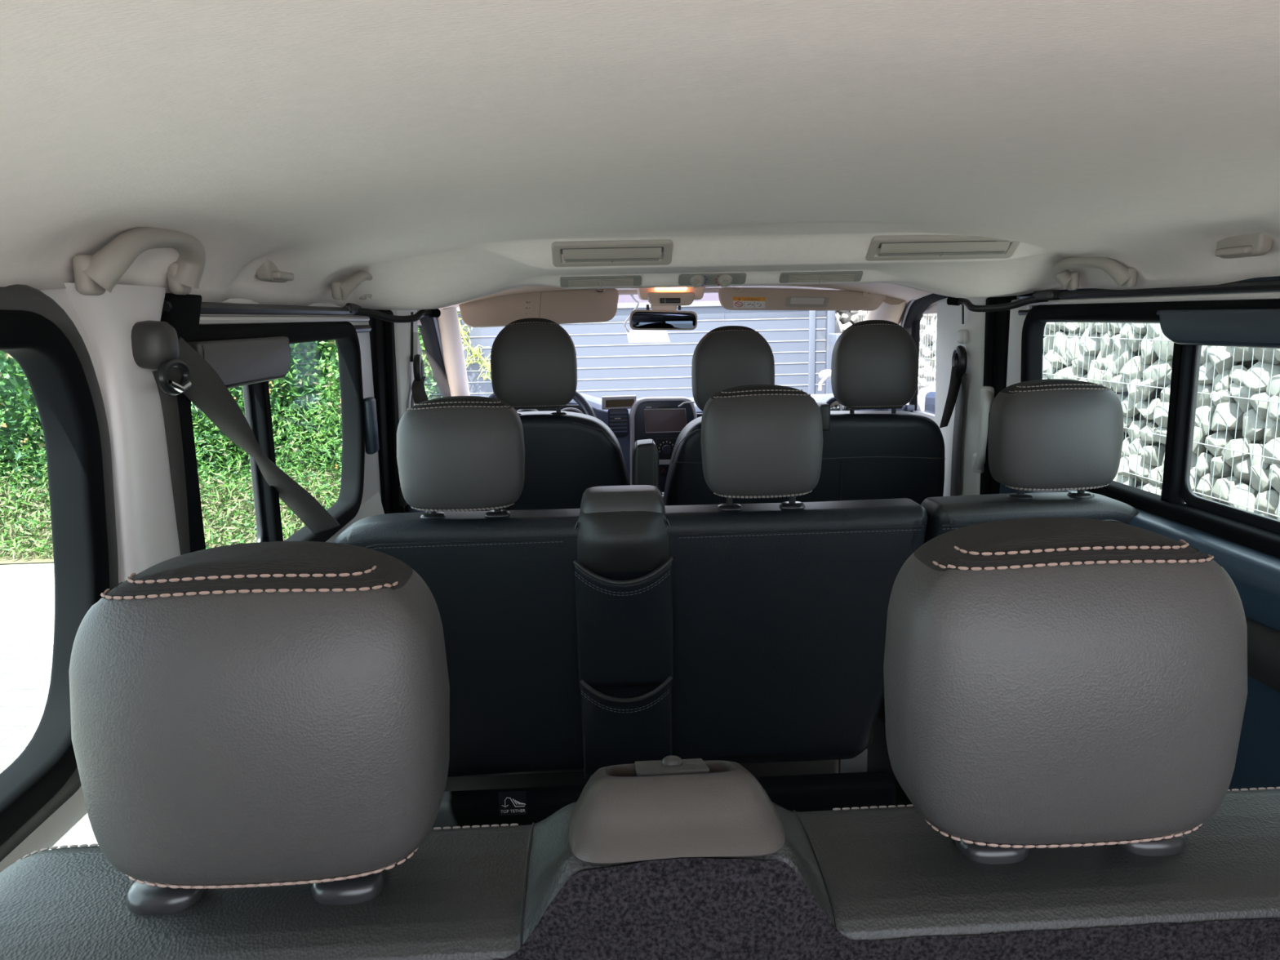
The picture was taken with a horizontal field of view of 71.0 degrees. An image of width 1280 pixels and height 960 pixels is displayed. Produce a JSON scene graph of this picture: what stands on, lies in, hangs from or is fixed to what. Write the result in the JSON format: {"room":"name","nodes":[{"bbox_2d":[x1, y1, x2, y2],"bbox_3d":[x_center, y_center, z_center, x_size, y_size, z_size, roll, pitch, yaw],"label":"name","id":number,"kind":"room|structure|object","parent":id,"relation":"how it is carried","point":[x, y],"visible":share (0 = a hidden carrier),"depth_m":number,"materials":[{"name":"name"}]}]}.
{"room":"vehicle interior","nodes":[
{"label":"vehicle interior","id":0,"kind":"room"},
{"bbox_2d":[0,562,54,773],"bbox_3d":[-0.166,1.086,4.260,60.000,0.060,50.000,-2,10,-3],"label":"ground","id":1,"kind":"structure","parent":0,"point":[27,590],"depth_m":5.13,"materials":[{"name":"white"}]},
{"bbox_2d":[0,440,341,564],"bbox_3d":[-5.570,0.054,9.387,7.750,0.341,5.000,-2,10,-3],"label":"bank","id":2,"kind":"object","parent":1,"relation":"on","point":[6,558],"visible":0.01,"depth_m":7.50,"materials":[{"name":"green plant"}]},
{"bbox_2d":[0,350,48,508],"bbox_3d":[-6.521,-1.282,8.465,3.328,3.662,1.830,-1,10,0],"label":"shrub","id":3,"kind":"object","parent":2,"relation":"on","point":[15,392],"visible":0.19,"depth_m":8.31,"materials":[{"name":"green plant"}]},
{"bbox_2d":[0,382,341,484],"bbox_3d":[-4.035,-0.343,7.837,2.851,1.030,0.759,-2,10,-3],"label":"flowers","id":4,"kind":"object","parent":2,"relation":"on","point":[2,425],"visible":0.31,"depth_m":7.66,"materials":[{"name":"orange plant"}]},
{"bbox_2d":[0,364,435,518],"bbox_3d":[-4.760,-0.521,8.258,5.848,1.928,1.297,-2,10,-3],"label":"hedge","id":5,"kind":"object","parent":2,"relation":"on","point":[311,409],"visible":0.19,"depth_m":8.36,"materials":[{"name":"green plant"}]},
{"bbox_2d":[191,343,338,480],"bbox_3d":[-4.390,-1.492,8.934,2.755,3.402,1.622,-2,10,-3],"label":"shrub","id":6,"kind":"object","parent":2,"relation":"on","point":[198,415],"visible":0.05,"depth_m":8.91,"materials":[{"name":"green plant"}]},
{"bbox_2d":[275,340,342,470],"bbox_3d":[-3.062,-1.645,9.209,2.363,3.577,1.747,-1,10,1],"label":"shrub","id":7,"kind":"object","parent":2,"relation":"on","point":[304,372],"visible":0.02,"depth_m":9.07,"materials":[{"name":"green plant"}]},
{"bbox_2d":[309,324,442,467],"bbox_3d":[-2.340,-1.277,8.837,1.868,3.008,1.307,-2,10,-3],"label":"shrub","id":8,"kind":"object","parent":2,"relation":"on","point":[333,367],"visible":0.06,"depth_m":8.55,"materials":[{"name":"green plant"}]},
{"bbox_2d":[456,301,826,399],"bbox_3d":[-0.006,-0.666,8.326,3.473,1.917,0.070,-2,10,-3],"label":"garage door","id":9,"kind":"structure","parent":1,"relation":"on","point":[608,365],"depth_m":8.23,"materials":[{"name":"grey metal"}]},
{"bbox_2d":[457,308,491,380],"bbox_3d":[-1.517,-1.260,8.037,0.524,0.756,0.217,1,11,11],"label":"vine","id":10,"kind":"object","parent":9,"relation":"hanging from","point":[475,353],"visible":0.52,"depth_m":8.03,"materials":[{"name":"yellow plant"}]},
{"bbox_2d":[603,293,784,322],"bbox_3d":[-0.930,-3.435,17.646,7.600,4.050,3.600,-2,10,-3],"label":"house","id":11,"kind":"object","parent":1,"relation":"on","point":[707,296],"visible":0.02,"depth_m":16.21,"materials":[{"name":"grey"}]},
{"bbox_2d":[824,310,835,394],"bbox_3d":[1.772,-0.720,8.409,0.070,1.914,0.090,-2,10,-3],"label":"gate post","id":12,"kind":"object","parent":1,"relation":"on","point":[830,314],"visible":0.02,"depth_m":8.25,"materials":[{"name":"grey metal"}]},
{"bbox_2d":[826,333,841,394],"bbox_3d":[1.818,-0.475,7.896,0.283,1.615,0.280,-2,10,-3],"label":"tall cabinet","id":13,"kind":"object","parent":1,"relation":"on","point":[833,337],"visible":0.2,"depth_m":7.82,"materials":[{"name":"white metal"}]},
{"bbox_2d":[817,311,862,333],"bbox_3d":[3.326,-0.996,8.767,3.221,2.372,0.598,-2,10,-3],"label":"wall","id":14,"kind":"structure","parent":1,"relation":"on","point":[843,319],"depth_m":8.38,"materials":[{"name":"stone"}]},
{"bbox_2d":[857,310,1279,519],"bbox_3d":[2.469,-0.295,5.139,0.652,2.344,6.950,-2,10,-3],"label":"wall","id":15,"kind":"structure","parent":1,"relation":"on","point":[1235,462],"depth_m":3.77,"materials":[{"name":"stone"}]},
{"bbox_2d":[40,288,119,582],"bbox_3d":[-0.554,0.491,0.526,0.030,1.370,1.315,-2,10,-3],"label":"wall","id":16,"kind":"structure","parent":0,"point":[60,296],"depth_m":0.91,"materials":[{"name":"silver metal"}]},
{"bbox_2d":[0,785,98,872],"bbox_3d":[-0.502,0.589,0.564,0.075,0.460,1.250,-2,10,-3],"label":"trim","id":17,"kind":"structure","parent":16,"relation":"attached to","point":[69,824],"depth_m":0.83,"materials":[{"name":"white plastic"}]},
{"bbox_2d":[0,284,119,862],"bbox_3d":[-0.562,0.114,0.613,0.042,0.516,0.742,-2,10,-3],"label":"window","id":18,"kind":"structure","parent":16,"relation":"in","point":[54,357],"depth_m":0.90,"materials":[{"name":"black rubber"}]},
{"bbox_2d":[63,282,180,582],"bbox_3d":[-0.565,0.112,1.054,0.034,0.665,0.203,-2,10,-3],"label":"pillar","id":19,"kind":"structure","parent":16,"relation":"attached to","point":[147,533],"depth_m":0.99,"materials":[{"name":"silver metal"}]},
{"bbox_2d":[131,320,340,555],"bbox_3d":[-0.558,-0.037,1.291,0.065,0.381,0.598,-2,10,-3],"label":"belt","id":20,"kind":"object","parent":19,"relation":"attached to","point":[155,344],"visible":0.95,"depth_m":1.10,"materials":[{"name":"grey fabric"}]},
{"bbox_2d":[160,293,205,552],"bbox_3d":[-0.576,0.306,1.206,0.035,1.090,0.150,-2,10,-3],"label":"door frame","id":21,"kind":"structure","parent":16,"relation":"attached to","point":[184,316],"depth_m":1.12,"materials":[{"name":"black plastic"}]},
{"bbox_2d":[162,298,384,551],"bbox_3d":[-0.589,0.257,1.697,0.081,1.310,1.056,-2,10,-3],"label":"door","id":22,"kind":"structure","parent":16,"relation":"in","point":[246,342],"depth_m":1.45,"materials":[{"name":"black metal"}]},
{"bbox_2d":[342,302,440,322],"bbox_3d":[-0.589,-0.382,2.055,0.079,0.044,0.356,3,11,21],"label":"trim","id":23,"kind":"structure","parent":22,"relation":"attached to","point":[357,309],"depth_m":2.04,"materials":[{"name":"black plastic"}]},
{"bbox_2d":[0,0,1279,311],"bbox_3d":[0.185,-0.346,1.392,1.684,0.186,3.160,-2,10,-3],"label":"ceiling","id":24,"kind":"structure","parent":0,"point":[439,151],"depth_m":0.75,"materials":[{"name":"fabric"}]},
{"bbox_2d":[71,226,205,295],"bbox_3d":[-0.550,-0.246,1.007,0.055,0.080,0.239,-2,10,-3],"label":"handle","id":25,"kind":"object","parent":24,"relation":"attached to","point":[96,273],"visible":0.98,"depth_m":0.93,"materials":[{"name":"beige plastic"}]},
{"bbox_2d":[255,260,293,282],"bbox_3d":[-0.571,-0.334,1.408,0.033,0.045,0.100,-2,10,-3],"label":"coat hook","id":26,"kind":"object","parent":24,"relation":"attached to","point":[268,271],"visible":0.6,"depth_m":1.38,"materials":[{"name":"beige plastic"}]},
{"bbox_2d":[331,270,372,300],"bbox_3d":[-0.576,-0.397,1.827,0.051,0.063,0.225,-2,10,-3],"label":"handle","id":27,"kind":"object","parent":24,"relation":"attached to","point":[341,291],"visible":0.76,"depth_m":1.74,"materials":[{"name":"beige plastic"}]},
{"bbox_2d":[391,309,426,512],"bbox_3d":[-0.650,0.114,2.513,0.090,1.200,0.435,-2,10,-3],"label":"pillar","id":28,"kind":"structure","parent":24,"relation":"attached to","point":[404,366],"depth_m":2.39,"materials":[{"name":"white plastic"}]},
{"bbox_2d":[368,309,404,514],"bbox_3d":[-0.633,0.163,2.297,0.056,1.180,0.320,-2,10,-3],"label":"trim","id":29,"kind":"structure","parent":28,"relation":"attached to","point":[382,339],"depth_m":2.22,"materials":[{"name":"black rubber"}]},
{"bbox_2d":[410,311,428,407],"bbox_3d":[-0.607,-0.261,2.477,0.059,0.401,0.237,-3,10,-8],"label":"belt","id":30,"kind":"object","parent":28,"relation":"attached to","point":[419,395],"visible":0.75,"depth_m":2.47,"materials":[{"name":"black fabric"}]},
{"bbox_2d":[436,306,470,396],"bbox_3d":[-0.695,-0.442,3.336,0.088,0.512,0.960,-3,10,-9],"label":"pillar","id":31,"kind":"structure","parent":24,"relation":"attached to","point":[448,323],"depth_m":3.22,"materials":[{"name":"beige plastic"}]},
{"bbox_3d":[-0.714,-0.047,3.318,0.057,1.230,1.290,-2,10,-3],"label":"door","id":32,"kind":"structure","parent":31,"relation":"attached to","visible":0},
{"bbox_2d":[418,315,451,397],"bbox_3d":[-0.733,-0.433,3.242,0.075,0.464,1.023,-3,10,-7],"label":"door frame","id":33,"kind":"structure","parent":32,"relation":"attached to","point":[428,328],"depth_m":3.14,"materials":[{"name":"black plastic"}]},
{"bbox_2d":[458,288,618,327],"bbox_3d":[-0.323,-0.543,2.828,0.513,0.114,0.078,-1,10,3],"label":"sun visor","id":34,"kind":"object","parent":24,"relation":"attached to","point":[583,305],"visible":0.74,"depth_m":2.82,"materials":[{"name":"beige plastic"}]},
{"bbox_2d":[560,275,641,287],"bbox_3d":[-0.089,-0.452,2.043,0.185,0.026,0.026,-2,10,-3],"label":"ceiling vent","id":35,"kind":"object","parent":24,"relation":"in","point":[628,280],"visible":1,"depth_m":2.04,"materials":[{"name":"grey plastic"}]},
{"bbox_2d":[551,239,672,266],"bbox_3d":[-0.055,-0.449,1.776,0.238,0.046,0.051,-2,10,-3],"label":"ceiling vent","id":36,"kind":"object","parent":24,"relation":"in","point":[612,252],"visible":1,"depth_m":1.77,"materials":[{"name":"beige plastic"}]},
{"bbox_2d":[636,286,705,306],"bbox_3d":[0.100,-0.592,2.854,0.218,0.075,0.151,-2,10,-3],"label":"console","id":37,"kind":"object","parent":24,"relation":"attached to","point":[682,296],"visible":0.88,"depth_m":2.80,"materials":[{"name":"beige plastic"}]},
{"bbox_2d":[629,304,697,330],"bbox_3d":[0.063,-0.510,2.812,0.229,0.082,0.106,-5,11,-18],"label":"mirror","id":38,"kind":"object","parent":37,"relation":"attached to","point":[660,317],"visible":0.98,"depth_m":2.77,"materials":[{"name":"black mirror"}]},
{"bbox_2d":[654,287,687,290],"bbox_3d":[0.097,-0.602,2.822,0.102,0.012,0.030,-2,10,-3],"label":"lamp","id":39,"kind":"object","parent":37,"relation":"on","point":[655,288],"depth_m":2.81,"materials":[{"name":"white plastic"}]},
{"bbox_2d":[678,272,746,287],"bbox_3d":[0.166,-0.457,2.053,0.155,0.032,0.033,-2,10,-3],"label":"control panel","id":40,"kind":"object","parent":24,"relation":"attached to","point":[696,280],"visible":1,"depth_m":2.05,"materials":[{"name":"grey plastic"}]},
{"bbox_2d":[617,288,817,294],"bbox_3d":[0.102,-0.641,2.962,1.620,0.050,0.070,-2,10,-3],"label":"trim","id":41,"kind":"structure","parent":24,"relation":"attached to","point":[707,290],"depth_m":2.94,"materials":[{"name":"beige"}]},
{"bbox_2d":[623,294,639,332],"bbox_3d":[-0.027,-0.576,3.041,0.052,0.154,0.230,-2,10,-3],"label":"cable","id":42,"kind":"object","parent":41,"relation":"hanging from","point":[632,295],"visible":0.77,"depth_m":3.07,"materials":[{"name":"grey plastic"}]},
{"bbox_2d":[626,329,671,342],"bbox_3d":[0.030,-0.507,3.166,0.157,0.048,0.003,-2,10,-3],"label":"paper sheet","id":43,"kind":"object","parent":42,"relation":"hanging from","point":[633,335],"visible":1,"depth_m":3.17,"materials":[{"name":"white paper"}]},
{"bbox_2d":[718,287,885,311],"bbox_3d":[0.528,-0.583,2.874,0.563,0.090,0.073,-3,10,-7],"label":"sun visor","id":44,"kind":"object","parent":24,"relation":"attached to","point":[730,298],"visible":0.91,"depth_m":2.86,"materials":[{"name":"beige plastic"}]},
{"bbox_2d":[779,271,862,283],"bbox_3d":[0.417,-0.467,2.067,0.191,0.026,0.026,-2,10,-3],"label":"ceiling vent","id":45,"kind":"object","parent":24,"relation":"in","point":[833,276],"visible":1,"depth_m":2.06,"materials":[{"name":"grey plastic"}]},
{"bbox_2d":[866,296,906,324],"bbox_3d":[0.881,-0.476,3.411,0.110,0.561,0.978,0,10,6],"label":"pillar","id":46,"kind":"structure","parent":24,"relation":"attached to","point":[891,309],"depth_m":2.97,"materials":[{"name":"beige plastic"}]},
{"bbox_2d":[897,305,935,421],"bbox_3d":[1.062,-0.101,3.401,0.328,1.230,1.290,-2,10,-3],"label":"door","id":47,"kind":"structure","parent":46,"relation":"attached to","point":[925,402],"depth_m":3.18,"materials":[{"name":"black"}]},
{"bbox_2d":[900,293,948,335],"bbox_3d":[0.962,-0.451,3.207,0.094,0.485,1.294,0,10,8],"label":"door frame","id":48,"kind":"structure","parent":47,"relation":"attached to","point":[914,308],"depth_m":2.90,"materials":[{"name":"black rubber"}]},
{"bbox_2d":[916,386,935,414],"bbox_3d":[1.106,-0.284,3.555,0.214,0.162,0.075,-2,10,-3],"label":"mirror","id":49,"kind":"object","parent":47,"relation":"attached to","point":[926,395],"depth_m":3.52,"materials":[{"name":"white glass"}]},
{"bbox_2d":[921,304,937,314],"bbox_3d":[0.875,-0.541,2.594,0.143,0.123,0.800,-2,10,-3],"label":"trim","id":50,"kind":"structure","parent":24,"relation":"attached to","point":[931,309],"depth_m":2.85,"materials":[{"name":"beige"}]},
{"bbox_2d":[865,235,1019,261],"bbox_3d":[0.611,-0.469,1.808,0.305,0.046,0.051,-2,10,-3],"label":"ceiling vent","id":51,"kind":"object","parent":24,"relation":"in","point":[893,247],"visible":0.91,"depth_m":1.80,"materials":[{"name":"beige plastic"}]},
{"bbox_2d":[934,297,988,496],"bbox_3d":[0.955,0.056,2.640,0.070,1.200,0.390,-2,10,-3],"label":"pillar","id":52,"kind":"structure","parent":24,"relation":"attached to","point":[948,317],"depth_m":2.54,"materials":[{"name":"white plastic"}]},
{"bbox_2d":[939,304,968,496],"bbox_3d":[0.899,-0.186,2.536,0.063,0.628,0.111,7,13,38],"label":"belt","id":53,"kind":"object","parent":52,"relation":"attached to","point":[957,388],"visible":0.96,"depth_m":2.52,"materials":[{"name":"black fabric"}]},
{"bbox_2d":[971,386,994,473],"bbox_3d":[0.917,-0.129,2.385,0.042,0.239,0.132,1,11,12],"label":"handle","id":54,"kind":"object","parent":52,"relation":"attached to","point":[987,393],"visible":0.95,"depth_m":2.34,"materials":[{"name":"white plastic"}]},
{"bbox_2d":[979,295,1017,494],"bbox_3d":[0.952,0.106,2.420,0.055,1.180,0.180,-2,10,-3],"label":"trim","id":55,"kind":"structure","parent":52,"relation":"attached to","point":[997,322],"depth_m":2.35,"materials":[{"name":"black plastic"}]},
{"bbox_2d":[1052,256,1137,289],"bbox_3d":[0.902,-0.415,1.796,0.053,0.068,0.251,-2,10,-3],"label":"handle","id":56,"kind":"object","parent":24,"relation":"attached to","point":[1124,277],"visible":1,"depth_m":1.75,"materials":[{"name":"beige plastic"}]},
{"bbox_2d":[1214,232,1272,258],"bbox_3d":[0.928,-0.367,1.386,0.033,0.045,0.100,-2,10,-3],"label":"coat hook","id":57,"kind":"object","parent":24,"relation":"attached to","point":[1252,244],"visible":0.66,"depth_m":1.37,"materials":[{"name":"beige plastic"}]},
{"bbox_2d":[840,748,867,773],"bbox_3d":[0.200,0.938,1.911,1.720,0.040,4.000,-2,10,-3],"label":"floor","id":58,"kind":"structure","parent":0,"point":[858,763],"depth_m":2.52,"materials":[{"name":"grey plastic"}]},
{"bbox_2d":[451,318,658,511],"bbox_3d":[-0.256,0.140,2.740,0.595,1.251,0.639,-2,10,-3],"label":"seat","id":59,"kind":"object","parent":58,"relation":"on","point":[534,361],"visible":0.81,"depth_m":2.46,"materials":[{"name":"black leather"}]},
{"bbox_2d":[332,384,927,829],"bbox_3d":[-0.029,0.340,1.984,1.136,1.118,0.659,-2,10,-3],"label":"seat","id":60,"kind":"object","parent":58,"relation":"on","point":[624,626],"visible":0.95,"depth_m":1.69,"materials":[{"name":"black leather"}]},
{"bbox_2d":[864,726,874,750],"bbox_3d":[-0.043,0.500,2.109,1.080,0.140,0.470,-2,10,-3],"label":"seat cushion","id":61,"kind":"object","parent":60,"relation":"on","point":[871,739],"depth_m":1.92,"materials":[{"name":"black leather"}]},
{"bbox_2d":[0,517,1279,959],"bbox_3d":[0.039,0.541,0.914,1.110,1.106,0.680,-2,10,-3],"label":"seat","id":62,"kind":"object","parent":58,"relation":"on","point":[260,731],"visible":1,"depth_m":0.56,"materials":[{"name":"black leather"}]},
{"bbox_2d":[442,392,914,511],"bbox_3d":[0.111,0.002,3.490,1.628,0.749,0.954,-2,10,-3],"label":"dashboard","id":63,"kind":"object","parent":58,"relation":"attached to","point":[661,420],"visible":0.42,"depth_m":3.01,"materials":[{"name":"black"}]},
{"bbox_2d":[488,391,596,417],"bbox_3d":[-0.343,-0.147,2.937,0.421,0.362,0.238,-2,10,-3],"label":"steering wheel","id":64,"kind":"object","parent":63,"relation":"attached to","point":[578,397],"visible":0.07,"depth_m":2.97,"materials":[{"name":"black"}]},
{"bbox_2d":[607,408,628,437],"bbox_3d":[-0.072,-0.190,3.013,0.069,0.099,0.034,-2,10,-3],"label":"air vent","id":65,"kind":"object","parent":63,"relation":"attached to","point":[617,418],"depth_m":3.01,"materials":[{"name":"black plastic"}]},
{"bbox_2d":[601,395,636,409],"bbox_3d":[-0.070,-0.261,3.017,0.117,0.043,0.030,-2,10,-3],"label":"tray","id":66,"kind":"object","parent":63,"relation":"on","point":[626,402],"depth_m":3.01,"materials":[{"name":"grey plastic"}]},
{"bbox_2d":[817,369,831,391],"bbox_3d":[0.722,-0.385,3.458,0.080,0.080,0.050,-2,10,-3],"label":"mount","id":67,"kind":"object","parent":63,"relation":"attached to","point":[824,375],"visible":0.74,"depth_m":3.46,"materials":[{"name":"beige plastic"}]},
{"bbox_2d":[818,369,831,380],"bbox_3d":[0.727,-0.406,3.471,0.068,0.042,0.016,-2,10,-3],"label":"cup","id":68,"kind":"object","parent":67,"relation":"on","point":[824,375],"depth_m":3.47,"materials":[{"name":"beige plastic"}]},
{"bbox_2d":[825,396,849,410],"bbox_3d":[0.670,-0.241,3.045,0.096,0.088,0.032,-2,10,-3],"label":"car","id":69,"kind":"object","parent":63,"relation":"attached to","point":[834,406],"depth_m":3.03,"materials":[{"name":"black"}]},
{"bbox_2d":[905,404,914,412],"bbox_3d":[0.924,-0.244,3.072,0.029,0.028,0.020,-2,10,-3],"label":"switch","id":70,"kind":"object","parent":63,"relation":"attached to","point":[909,408],"depth_m":3.06,"materials":[{"name":"grey"}]},
{"bbox_3d":[0.020,0.312,2.907,0.080,0.500,0.340,-2,10,-3],"label":"console","id":71,"kind":"object","parent":63,"relation":"attached to","visible":0},
{"bbox_2d":[658,486,664,500],"bbox_3d":[0.062,0.046,2.780,0.054,0.103,0.054,-2,10,-3],"label":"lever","id":72,"kind":"object","parent":71,"relation":"on","point":[662,493],"visible":0.08,"depth_m":2.77,"materials":[{"name":"grey plastic"}]},
{"bbox_2d":[662,320,945,506],"bbox_3d":[0.459,0.124,2.812,0.829,1.225,0.565,-2,10,-3],"label":"bench","id":73,"kind":"object","parent":58,"relation":"on","point":[893,454],"visible":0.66,"depth_m":2.51,"materials":[{"name":"black leather"}]},
{"bbox_2d":[866,378,1138,807],"bbox_3d":[0.742,0.316,2.035,0.450,1.114,0.629,-2,10,-3],"label":"seat","id":74,"kind":"object","parent":58,"relation":"on","point":[1050,434],"visible":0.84,"depth_m":1.67,"materials":[{"name":"grey leather"}]},
{"bbox_2d":[877,697,885,728],"bbox_3d":[0.736,0.476,2.145,0.400,0.140,0.470,-2,10,-3],"label":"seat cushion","id":75,"kind":"object","parent":74,"relation":"on","point":[881,715],"depth_m":2.01,"materials":[{"name":"black leather"}]},
{"bbox_3d":[1.087,0.520,0.335,0.050,1.310,0.760,-2,10,-3],"label":"wall","id":76,"kind":"structure","parent":0,"visible":0},
{"bbox_2d":[999,275,1279,791],"bbox_3d":[0.964,0.255,1.519,0.122,1.310,1.695,-2,10,-3],"label":"door","id":77,"kind":"structure","parent":76,"relation":"in","point":[1246,313],"depth_m":1.53,"materials":[{"name":"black plastic"}]},
{"bbox_2d":[946,289,1061,311],"bbox_3d":[0.887,-0.429,2.159,0.082,0.046,0.328,-7,12,-30],"label":"trim","id":78,"kind":"structure","parent":77,"relation":"attached to","point":[1038,296],"depth_m":2.15,"materials":[{"name":"black plastic"}]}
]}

